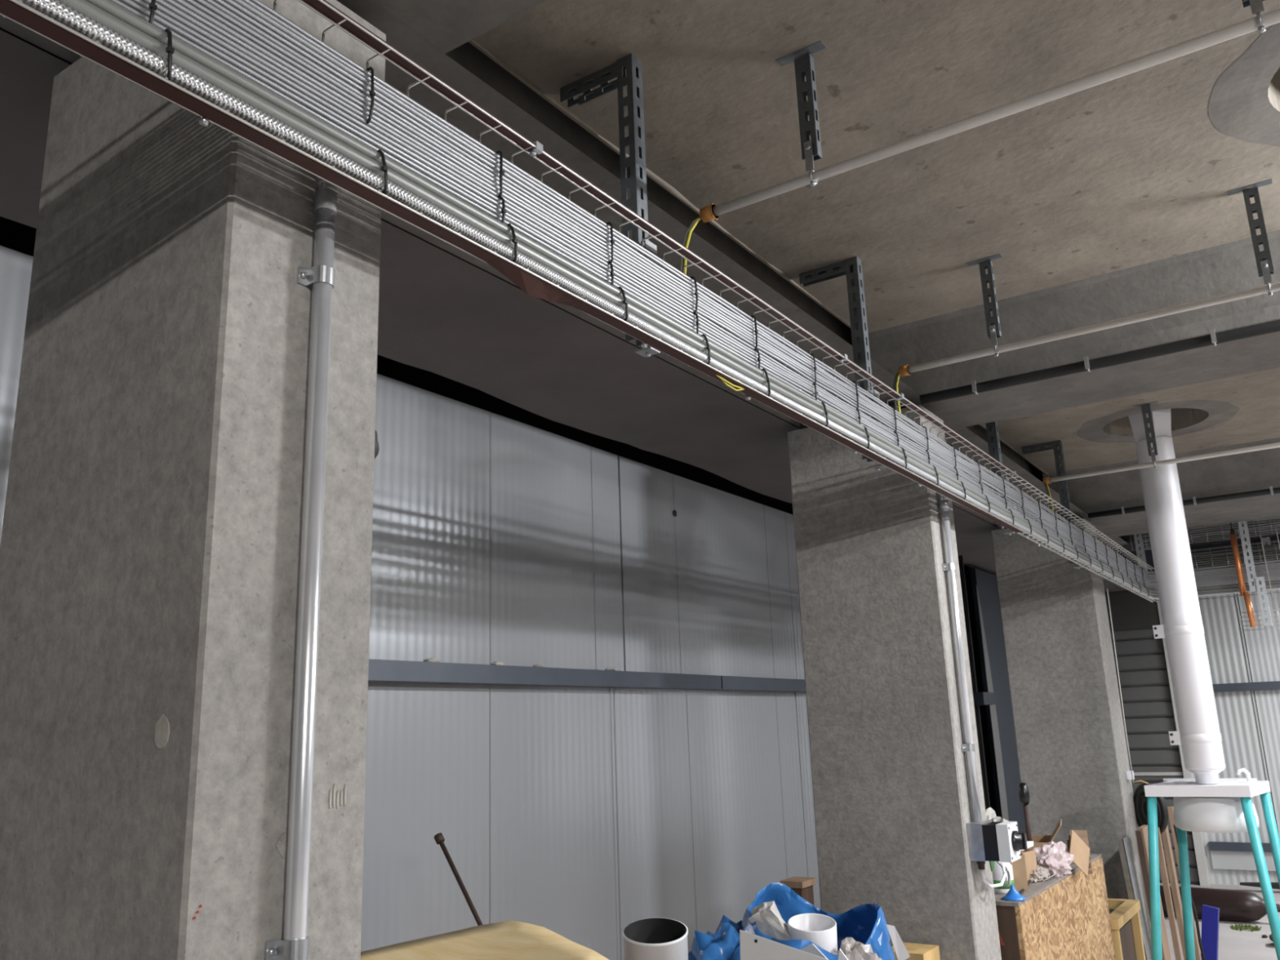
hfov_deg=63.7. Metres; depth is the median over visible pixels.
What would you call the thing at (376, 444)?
lump
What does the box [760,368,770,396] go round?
cable tie
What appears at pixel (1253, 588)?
channel
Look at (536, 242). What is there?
cable
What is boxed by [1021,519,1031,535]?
cable tie
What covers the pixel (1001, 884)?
cable
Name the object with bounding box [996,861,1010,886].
wire loop
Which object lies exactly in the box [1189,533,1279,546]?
cable
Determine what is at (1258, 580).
channel
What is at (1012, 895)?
funnel
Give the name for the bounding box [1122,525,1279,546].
cable
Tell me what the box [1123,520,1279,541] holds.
cable
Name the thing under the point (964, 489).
cable tie
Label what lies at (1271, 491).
pipe
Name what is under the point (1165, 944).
plank
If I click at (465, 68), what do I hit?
beam
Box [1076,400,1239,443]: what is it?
rim
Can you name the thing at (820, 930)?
pipe
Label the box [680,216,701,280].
cable
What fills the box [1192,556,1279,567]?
cable
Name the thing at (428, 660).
crumb
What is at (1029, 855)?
cardboard box
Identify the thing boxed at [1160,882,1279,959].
floor
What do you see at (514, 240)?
cable tie
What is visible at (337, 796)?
paint mark
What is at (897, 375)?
cable
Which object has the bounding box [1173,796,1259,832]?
basin
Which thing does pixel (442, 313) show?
soffit slab
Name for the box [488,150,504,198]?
cable tie
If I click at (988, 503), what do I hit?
cable tie
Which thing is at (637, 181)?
bracket
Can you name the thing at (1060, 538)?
cable tie
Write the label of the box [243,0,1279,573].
cable
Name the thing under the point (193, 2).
cable
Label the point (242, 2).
cable
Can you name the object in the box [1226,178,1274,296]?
hanger
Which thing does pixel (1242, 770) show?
hook
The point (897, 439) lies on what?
cable tie
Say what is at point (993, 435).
bracket
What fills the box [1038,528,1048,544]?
cable tie
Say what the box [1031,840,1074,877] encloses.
plastic bag
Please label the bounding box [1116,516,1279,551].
wire basket
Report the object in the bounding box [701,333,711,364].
cable tie
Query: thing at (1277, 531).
cable
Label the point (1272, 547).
cable
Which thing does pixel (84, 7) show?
cable
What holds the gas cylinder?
on the floor
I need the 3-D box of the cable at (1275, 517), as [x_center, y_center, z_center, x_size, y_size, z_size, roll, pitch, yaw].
[4.777,0.203,6.994,2.800,0.020,0.021,-11,-16,33]
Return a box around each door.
[964,568,1026,833]
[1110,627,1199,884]
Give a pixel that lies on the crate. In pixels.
(1047, 925)
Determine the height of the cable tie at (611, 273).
0.059 m
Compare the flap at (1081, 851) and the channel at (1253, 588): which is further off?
the channel at (1253, 588)
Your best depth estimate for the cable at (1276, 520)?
7.39 m
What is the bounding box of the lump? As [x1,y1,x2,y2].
[374,431,379,458]
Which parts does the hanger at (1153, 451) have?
ceiling plate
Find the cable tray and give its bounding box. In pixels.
[0,0,1157,602]
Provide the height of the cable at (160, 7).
0.016 m
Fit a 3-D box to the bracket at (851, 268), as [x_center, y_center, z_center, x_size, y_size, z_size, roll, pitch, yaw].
[0.648,-0.361,3.321,0.226,0.712,0.044,-11,-16,33]
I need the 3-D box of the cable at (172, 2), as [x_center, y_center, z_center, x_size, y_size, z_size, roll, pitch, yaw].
[1.408,0.011,4.035,8.824,0.013,1.838,11,-19,-42]
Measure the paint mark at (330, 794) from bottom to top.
0.026 m
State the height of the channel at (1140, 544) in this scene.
0.468 m
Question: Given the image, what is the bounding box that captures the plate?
[739,929,828,959]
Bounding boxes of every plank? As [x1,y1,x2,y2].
[1135,830,1163,959]
[1137,825,1171,959]
[1157,826,1182,959]
[1161,826,1186,959]
[1167,806,1201,959]
[1173,824,1205,959]
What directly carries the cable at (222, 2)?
on the cable at (213, 2)
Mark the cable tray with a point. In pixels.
(532, 284)
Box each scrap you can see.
[838,949,848,959]
[886,924,910,959]
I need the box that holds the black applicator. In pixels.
[1017,782,1031,840]
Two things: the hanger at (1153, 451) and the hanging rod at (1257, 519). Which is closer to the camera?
the hanger at (1153, 451)
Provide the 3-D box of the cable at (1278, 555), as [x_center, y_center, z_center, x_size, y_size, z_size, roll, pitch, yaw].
[5.023,0.422,6.841,2.800,0.020,0.017,-11,-16,33]
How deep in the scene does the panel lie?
6.43 m
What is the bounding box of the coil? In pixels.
[1133,780,1168,834]
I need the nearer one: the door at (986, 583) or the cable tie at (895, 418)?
the cable tie at (895, 418)
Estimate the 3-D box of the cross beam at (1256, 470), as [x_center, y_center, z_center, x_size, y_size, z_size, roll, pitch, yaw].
[5.941,-0.417,4.960,7.385,0.289,1.300,-11,-16,33]
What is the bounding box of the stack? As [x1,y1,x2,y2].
[780,876,816,906]
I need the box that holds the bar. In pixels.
[1240,882,1279,889]
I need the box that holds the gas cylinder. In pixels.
[1160,885,1279,921]
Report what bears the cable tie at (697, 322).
attached to the cable at (172, 2)
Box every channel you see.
[1116,835,1151,959]
[1133,533,1147,573]
[1237,520,1257,592]
[1254,576,1272,626]
[1261,520,1275,567]
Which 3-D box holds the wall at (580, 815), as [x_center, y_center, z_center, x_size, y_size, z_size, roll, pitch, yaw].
[0.356,1.398,4.950,0.107,2.802,14.900,-11,-16,33]
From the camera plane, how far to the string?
4.29 m
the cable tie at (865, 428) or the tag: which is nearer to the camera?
the cable tie at (865, 428)
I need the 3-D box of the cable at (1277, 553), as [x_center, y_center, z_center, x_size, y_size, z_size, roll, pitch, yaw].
[5.022,0.407,6.845,2.800,0.020,0.018,-11,-16,33]
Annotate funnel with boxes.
[1001,884,1026,901]
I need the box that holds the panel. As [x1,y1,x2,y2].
[1200,904,1219,959]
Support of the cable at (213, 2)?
on the cable at (203, 2)
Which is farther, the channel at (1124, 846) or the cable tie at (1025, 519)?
the channel at (1124, 846)
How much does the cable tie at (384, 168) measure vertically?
0.071 m
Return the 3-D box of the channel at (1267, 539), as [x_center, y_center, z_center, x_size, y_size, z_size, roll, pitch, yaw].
[4.427,0.376,7.296,0.050,0.518,0.050,-11,-16,33]
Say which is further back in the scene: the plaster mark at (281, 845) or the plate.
the plate
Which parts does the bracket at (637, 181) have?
arm, arm, post, hook plate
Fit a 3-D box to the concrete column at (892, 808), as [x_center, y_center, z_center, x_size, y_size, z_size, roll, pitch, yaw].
[0.972,1.112,3.917,0.570,2.827,0.282,-11,-16,33]
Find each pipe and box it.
[787,913,837,953]
[920,319,1279,404]
[1087,486,1279,518]
[1106,587,1133,782]
[1128,408,1225,784]
[1229,522,1256,626]
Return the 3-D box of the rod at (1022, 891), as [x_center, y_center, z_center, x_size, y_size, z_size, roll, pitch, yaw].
[1.547,1.620,4.118,0.012,0.010,0.536,-8,-15,24]
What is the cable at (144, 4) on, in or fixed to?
on the cable at (131, 3)
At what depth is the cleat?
6.18 m
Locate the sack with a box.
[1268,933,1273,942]
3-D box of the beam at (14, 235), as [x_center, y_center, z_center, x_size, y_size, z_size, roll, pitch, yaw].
[0.025,1.179,5.413,0.070,3.470,15.200,-11,-16,33]
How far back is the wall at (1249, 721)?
9.91 m
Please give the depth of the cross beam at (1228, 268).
3.72 m
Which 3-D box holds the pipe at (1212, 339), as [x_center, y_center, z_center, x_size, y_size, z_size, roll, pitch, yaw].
[3.687,-0.814,2.265,6.300,0.049,0.054,-11,-16,33]
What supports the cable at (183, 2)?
on the cable at (172, 2)
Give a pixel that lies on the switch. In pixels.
(988, 840)
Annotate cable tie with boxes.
[138,0,157,24]
[164,28,174,80]
[359,66,375,124]
[377,149,387,194]
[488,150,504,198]
[499,196,506,223]
[506,222,517,262]
[600,261,614,285]
[601,221,614,262]
[617,286,628,321]
[684,275,698,313]
[693,312,699,333]
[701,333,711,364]
[746,315,758,349]
[753,348,760,368]
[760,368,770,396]
[805,353,817,383]
[805,382,817,399]
[821,401,828,426]
[847,380,858,408]
[856,408,861,424]
[863,426,870,448]
[888,405,897,432]
[894,431,899,446]
[900,447,906,468]
[918,426,928,450]
[920,450,930,463]
[932,465,938,485]
[949,444,956,467]
[954,467,958,479]
[960,480,966,499]
[973,460,981,483]
[984,494,990,512]
[999,476,1005,497]
[1001,496,1007,508]
[1002,508,1013,525]
[1014,488,1023,508]
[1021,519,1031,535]
[1032,499,1040,518]
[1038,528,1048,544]
[1052,510,1057,527]
[1054,537,1064,552]
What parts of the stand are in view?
leg, leg, leg, leg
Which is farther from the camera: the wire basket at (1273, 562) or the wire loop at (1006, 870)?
the wire basket at (1273, 562)
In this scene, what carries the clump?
on the floor
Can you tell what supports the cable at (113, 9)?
on the cable at (84, 7)
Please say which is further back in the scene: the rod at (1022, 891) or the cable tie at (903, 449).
the rod at (1022, 891)
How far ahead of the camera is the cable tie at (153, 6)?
1.24 m
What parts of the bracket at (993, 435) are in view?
post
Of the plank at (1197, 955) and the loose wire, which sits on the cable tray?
the loose wire
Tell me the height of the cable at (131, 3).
0.017 m
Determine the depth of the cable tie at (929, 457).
3.50 m
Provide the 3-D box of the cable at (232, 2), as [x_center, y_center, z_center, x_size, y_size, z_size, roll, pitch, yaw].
[1.407,-0.037,4.047,8.824,0.020,1.838,11,-19,-42]
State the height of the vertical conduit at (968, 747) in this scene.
1.375 m
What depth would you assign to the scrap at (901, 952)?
2.94 m
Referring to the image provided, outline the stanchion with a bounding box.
[957,555,997,809]
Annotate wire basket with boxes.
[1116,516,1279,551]
[1118,518,1279,577]
[1190,540,1279,568]
[1196,562,1279,599]
[1239,608,1279,631]
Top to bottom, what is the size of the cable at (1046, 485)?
0.273 m
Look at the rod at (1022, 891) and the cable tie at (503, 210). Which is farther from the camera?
the rod at (1022, 891)
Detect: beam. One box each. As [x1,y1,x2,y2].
[0,0,1157,590]
[0,216,971,573]
[867,230,1279,426]
[1041,437,1279,536]
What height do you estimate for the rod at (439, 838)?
0.521 m
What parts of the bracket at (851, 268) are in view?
arm, post, hook plate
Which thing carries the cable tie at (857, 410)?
attached to the cable at (172, 2)
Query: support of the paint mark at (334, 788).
attached to the concrete column at (150, 544)
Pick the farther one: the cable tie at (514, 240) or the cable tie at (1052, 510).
the cable tie at (1052, 510)
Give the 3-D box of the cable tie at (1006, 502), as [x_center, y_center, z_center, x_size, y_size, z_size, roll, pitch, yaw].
[1.510,0.098,4.283,0.032,0.059,0.007,-11,-16,33]
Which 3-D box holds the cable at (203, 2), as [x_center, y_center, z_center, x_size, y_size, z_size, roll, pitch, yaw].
[1.407,-0.015,4.042,8.824,0.013,1.838,11,-19,-42]
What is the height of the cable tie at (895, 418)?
0.090 m
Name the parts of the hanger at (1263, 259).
ceiling plate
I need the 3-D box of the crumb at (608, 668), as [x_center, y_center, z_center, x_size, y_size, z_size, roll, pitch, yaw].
[-0.114,0.781,4.241,0.040,0.021,0.080,-8,-15,24]
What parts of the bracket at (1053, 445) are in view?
arm, post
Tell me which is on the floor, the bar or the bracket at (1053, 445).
the bar
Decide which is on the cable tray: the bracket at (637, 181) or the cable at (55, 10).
the cable at (55, 10)
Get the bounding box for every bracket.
[560,53,660,357]
[799,256,885,471]
[985,421,1015,535]
[1021,440,1082,568]
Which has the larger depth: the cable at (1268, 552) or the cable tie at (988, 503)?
the cable at (1268, 552)
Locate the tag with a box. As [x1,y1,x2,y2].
[989,861,994,871]
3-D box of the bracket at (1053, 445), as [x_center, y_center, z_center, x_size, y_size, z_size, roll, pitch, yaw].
[2.250,0.145,5.630,0.226,0.712,0.044,-11,-16,33]
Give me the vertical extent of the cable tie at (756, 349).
0.059 m
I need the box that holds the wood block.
[891,942,940,959]
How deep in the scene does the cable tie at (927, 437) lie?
3.52 m
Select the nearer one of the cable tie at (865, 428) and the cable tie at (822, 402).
the cable tie at (822, 402)
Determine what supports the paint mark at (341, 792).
attached to the concrete column at (150, 544)
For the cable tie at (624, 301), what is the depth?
2.00 m
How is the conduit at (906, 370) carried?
attached to the hanger at (993, 323)
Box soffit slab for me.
[0,27,1122,592]
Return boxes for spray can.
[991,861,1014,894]
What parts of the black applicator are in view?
handle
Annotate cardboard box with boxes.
[1008,850,1028,891]
[1021,849,1037,882]
[1026,818,1062,849]
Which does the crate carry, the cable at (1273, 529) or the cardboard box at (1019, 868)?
the cardboard box at (1019, 868)
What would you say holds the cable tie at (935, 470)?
attached to the cable tray
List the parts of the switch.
rotary knob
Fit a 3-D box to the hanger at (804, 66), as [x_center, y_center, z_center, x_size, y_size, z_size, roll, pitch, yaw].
[0.373,-0.802,2.291,0.112,0.328,0.048,-11,-16,33]
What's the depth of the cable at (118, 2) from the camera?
1.69 m
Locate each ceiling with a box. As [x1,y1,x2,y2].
[370,0,546,53]
[468,0,1279,474]
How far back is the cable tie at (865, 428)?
2.99 m
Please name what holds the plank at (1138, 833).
on the floor
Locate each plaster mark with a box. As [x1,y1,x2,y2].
[154,714,169,749]
[275,830,288,857]
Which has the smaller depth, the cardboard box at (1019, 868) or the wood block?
the wood block
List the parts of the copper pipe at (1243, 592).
hanger rod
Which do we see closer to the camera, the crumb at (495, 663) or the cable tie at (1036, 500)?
the crumb at (495, 663)
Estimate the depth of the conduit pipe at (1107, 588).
6.21 m
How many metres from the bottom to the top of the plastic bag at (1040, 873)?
0.056 m
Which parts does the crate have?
panel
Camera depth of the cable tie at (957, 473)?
3.75 m
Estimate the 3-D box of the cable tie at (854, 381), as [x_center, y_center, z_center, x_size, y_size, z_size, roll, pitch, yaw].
[0.628,-0.248,3.032,0.032,0.090,0.007,-11,-16,33]
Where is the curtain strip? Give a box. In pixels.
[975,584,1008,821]
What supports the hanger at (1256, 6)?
hanging from the ceiling at (1134, 169)
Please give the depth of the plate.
2.74 m
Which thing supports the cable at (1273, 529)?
in the wire basket at (1222, 531)
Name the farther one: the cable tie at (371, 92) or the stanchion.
the stanchion
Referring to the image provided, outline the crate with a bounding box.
[994,853,1115,959]
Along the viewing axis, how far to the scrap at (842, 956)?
2.80 m
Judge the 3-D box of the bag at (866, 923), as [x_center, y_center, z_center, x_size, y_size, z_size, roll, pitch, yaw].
[0.533,1.432,3.111,0.481,0.364,0.577,-11,-16,33]
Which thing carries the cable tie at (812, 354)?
attached to the cable at (172, 2)
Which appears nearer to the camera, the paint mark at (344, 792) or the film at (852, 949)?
the paint mark at (344, 792)
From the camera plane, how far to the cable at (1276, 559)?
7.38 m
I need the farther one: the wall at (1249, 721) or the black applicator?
the wall at (1249, 721)
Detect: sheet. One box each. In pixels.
[800,943,827,959]
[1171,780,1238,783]
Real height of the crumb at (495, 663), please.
0.020 m
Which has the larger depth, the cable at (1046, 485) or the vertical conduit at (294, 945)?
the cable at (1046, 485)
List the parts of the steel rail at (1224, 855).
kick plate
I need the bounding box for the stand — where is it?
[1143,777,1279,959]
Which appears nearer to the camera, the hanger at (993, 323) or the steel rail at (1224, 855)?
the hanger at (993, 323)
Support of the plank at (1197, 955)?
on the floor
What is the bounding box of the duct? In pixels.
[622,917,688,959]
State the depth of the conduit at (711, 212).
2.03 m
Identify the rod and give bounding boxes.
[434,832,483,925]
[1019,880,1031,894]
[1257,519,1273,597]
[1273,517,1279,549]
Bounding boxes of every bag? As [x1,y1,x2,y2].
[740,882,895,959]
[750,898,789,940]
[1029,864,1049,882]
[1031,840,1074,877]
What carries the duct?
on the bench
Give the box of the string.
[1042,873,1068,899]
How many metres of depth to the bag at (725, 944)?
3.00 m
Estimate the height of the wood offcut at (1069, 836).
0.110 m
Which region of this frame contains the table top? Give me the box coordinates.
[360,920,608,959]
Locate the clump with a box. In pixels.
[1229,923,1261,931]
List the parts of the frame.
cross rail, post, rail, post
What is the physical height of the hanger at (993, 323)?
0.338 m
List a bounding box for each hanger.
[775,40,826,186]
[965,253,1002,356]
[1132,401,1158,468]
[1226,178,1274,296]
[1242,0,1265,33]
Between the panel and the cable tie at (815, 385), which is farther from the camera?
the panel
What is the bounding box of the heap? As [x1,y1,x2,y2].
[985,807,1008,822]
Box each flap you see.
[1069,829,1089,876]
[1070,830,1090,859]
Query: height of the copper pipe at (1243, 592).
0.939 m
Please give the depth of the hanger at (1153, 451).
5.02 m
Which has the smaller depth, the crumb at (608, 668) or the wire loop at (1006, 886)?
the wire loop at (1006, 886)
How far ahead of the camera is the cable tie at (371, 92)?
1.53 m
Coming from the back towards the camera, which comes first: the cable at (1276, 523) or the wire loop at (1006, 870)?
the cable at (1276, 523)
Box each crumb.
[422,657,440,662]
[490,661,504,665]
[533,663,544,666]
[604,666,617,671]
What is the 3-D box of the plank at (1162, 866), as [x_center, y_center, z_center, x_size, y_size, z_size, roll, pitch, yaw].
[3.048,2.490,5.910,0.053,0.940,0.045,-11,-16,33]
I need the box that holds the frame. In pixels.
[1107,897,1146,959]
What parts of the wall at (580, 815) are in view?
panel, panel, panel, panel, panel, panel, panel, panel, panel, panel, panel, panel, panel, panel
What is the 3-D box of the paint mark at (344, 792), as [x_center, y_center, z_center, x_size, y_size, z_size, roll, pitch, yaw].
[-0.417,0.445,1.455,0.002,0.029,0.003,-11,-16,33]
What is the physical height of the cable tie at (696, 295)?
0.090 m
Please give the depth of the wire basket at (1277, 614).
6.94 m
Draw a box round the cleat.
[1125,770,1134,779]
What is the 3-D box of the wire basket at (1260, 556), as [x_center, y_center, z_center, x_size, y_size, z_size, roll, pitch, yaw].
[4.784,0.425,6.939,2.300,0.134,0.064,-11,-16,33]
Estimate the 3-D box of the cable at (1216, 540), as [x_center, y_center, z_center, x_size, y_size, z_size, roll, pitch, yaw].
[4.781,0.310,6.968,2.800,0.021,0.021,-11,-16,33]
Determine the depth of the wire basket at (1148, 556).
7.53 m
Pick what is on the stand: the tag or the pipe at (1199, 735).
the pipe at (1199, 735)
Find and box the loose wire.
[715,374,744,391]
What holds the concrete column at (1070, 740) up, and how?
on the floor
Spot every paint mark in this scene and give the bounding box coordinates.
[328,788,331,808]
[333,783,335,808]
[336,790,338,808]
[340,790,342,805]
[343,783,346,805]
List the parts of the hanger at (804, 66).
ceiling plate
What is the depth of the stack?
3.81 m
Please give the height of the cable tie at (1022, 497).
0.090 m
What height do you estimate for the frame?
0.645 m
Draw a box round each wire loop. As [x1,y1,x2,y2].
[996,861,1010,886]
[1000,863,1008,887]
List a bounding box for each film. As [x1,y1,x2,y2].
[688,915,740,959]
[831,937,882,959]
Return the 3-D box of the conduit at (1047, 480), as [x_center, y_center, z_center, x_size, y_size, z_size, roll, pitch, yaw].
[4.305,-0.428,3.809,5.416,0.035,0.040,-11,-16,33]
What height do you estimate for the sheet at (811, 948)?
0.113 m
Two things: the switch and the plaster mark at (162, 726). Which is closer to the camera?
the plaster mark at (162, 726)
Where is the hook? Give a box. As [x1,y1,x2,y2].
[1235,768,1251,781]
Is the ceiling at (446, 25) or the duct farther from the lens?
the duct
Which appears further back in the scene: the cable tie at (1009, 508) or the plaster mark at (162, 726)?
the cable tie at (1009, 508)
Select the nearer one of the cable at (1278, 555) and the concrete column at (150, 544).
the concrete column at (150, 544)
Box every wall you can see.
[0,245,821,959]
[1102,564,1279,885]
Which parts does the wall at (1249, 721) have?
post trim, panel, panel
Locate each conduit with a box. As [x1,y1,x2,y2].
[264,71,340,959]
[699,8,1279,222]
[897,282,1279,377]
[935,454,982,822]
[1042,442,1279,484]
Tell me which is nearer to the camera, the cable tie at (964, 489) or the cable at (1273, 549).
the cable tie at (964, 489)
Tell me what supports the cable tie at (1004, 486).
attached to the cable tray
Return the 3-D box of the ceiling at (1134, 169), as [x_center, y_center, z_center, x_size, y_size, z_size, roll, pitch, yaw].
[3.779,-1.057,3.299,8.965,0.426,15.200,-11,-16,33]
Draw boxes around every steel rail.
[368,658,805,692]
[1208,841,1275,871]
[1212,680,1279,692]
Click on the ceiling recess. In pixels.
(1239, 107)
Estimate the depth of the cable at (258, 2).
1.96 m
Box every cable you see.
[17,0,1279,599]
[57,0,1279,595]
[85,0,1279,593]
[110,0,1279,589]
[119,0,1279,587]
[132,0,1279,586]
[142,0,1279,585]
[155,0,1279,584]
[164,0,1279,583]
[173,0,1279,582]
[184,0,1279,580]
[194,0,1279,579]
[204,0,1279,578]
[213,0,1279,577]
[223,0,1279,576]
[233,0,1279,575]
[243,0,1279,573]
[250,0,1279,572]
[536,241,1279,590]
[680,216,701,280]
[892,372,902,435]
[979,862,1006,888]
[1044,483,1054,516]
[1120,516,1279,537]
[1120,519,1279,539]
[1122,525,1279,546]
[1122,527,1279,547]
[1122,529,1279,550]
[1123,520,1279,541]
[1123,532,1279,551]
[1125,523,1279,542]
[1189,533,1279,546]
[1191,543,1279,555]
[1191,546,1279,556]
[1191,548,1279,559]
[1191,550,1279,561]
[1192,552,1279,563]
[1192,554,1279,565]
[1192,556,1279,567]
[1193,559,1279,568]
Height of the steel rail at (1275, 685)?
0.075 m
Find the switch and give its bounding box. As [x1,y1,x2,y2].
[966,820,1027,869]
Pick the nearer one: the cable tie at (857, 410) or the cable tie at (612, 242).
the cable tie at (612, 242)
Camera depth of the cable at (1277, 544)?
7.38 m
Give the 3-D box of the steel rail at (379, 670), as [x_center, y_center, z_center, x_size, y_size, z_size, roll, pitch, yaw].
[-0.792,0.606,3.261,0.076,0.064,6.600,-11,-16,33]
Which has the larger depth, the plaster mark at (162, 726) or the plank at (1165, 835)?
the plank at (1165, 835)
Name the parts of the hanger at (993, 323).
ceiling plate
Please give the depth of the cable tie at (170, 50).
1.23 m
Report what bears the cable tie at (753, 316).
attached to the cable at (172, 2)
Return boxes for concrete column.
[0,0,386,959]
[787,401,1001,959]
[991,515,1151,949]
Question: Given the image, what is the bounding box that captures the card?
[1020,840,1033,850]
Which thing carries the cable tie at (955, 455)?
attached to the cable tray
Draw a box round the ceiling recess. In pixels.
[1208,22,1279,146]
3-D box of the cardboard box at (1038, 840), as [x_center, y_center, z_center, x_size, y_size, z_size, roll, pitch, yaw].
[1.731,1.633,4.598,0.306,0.201,0.300,-7,-15,21]

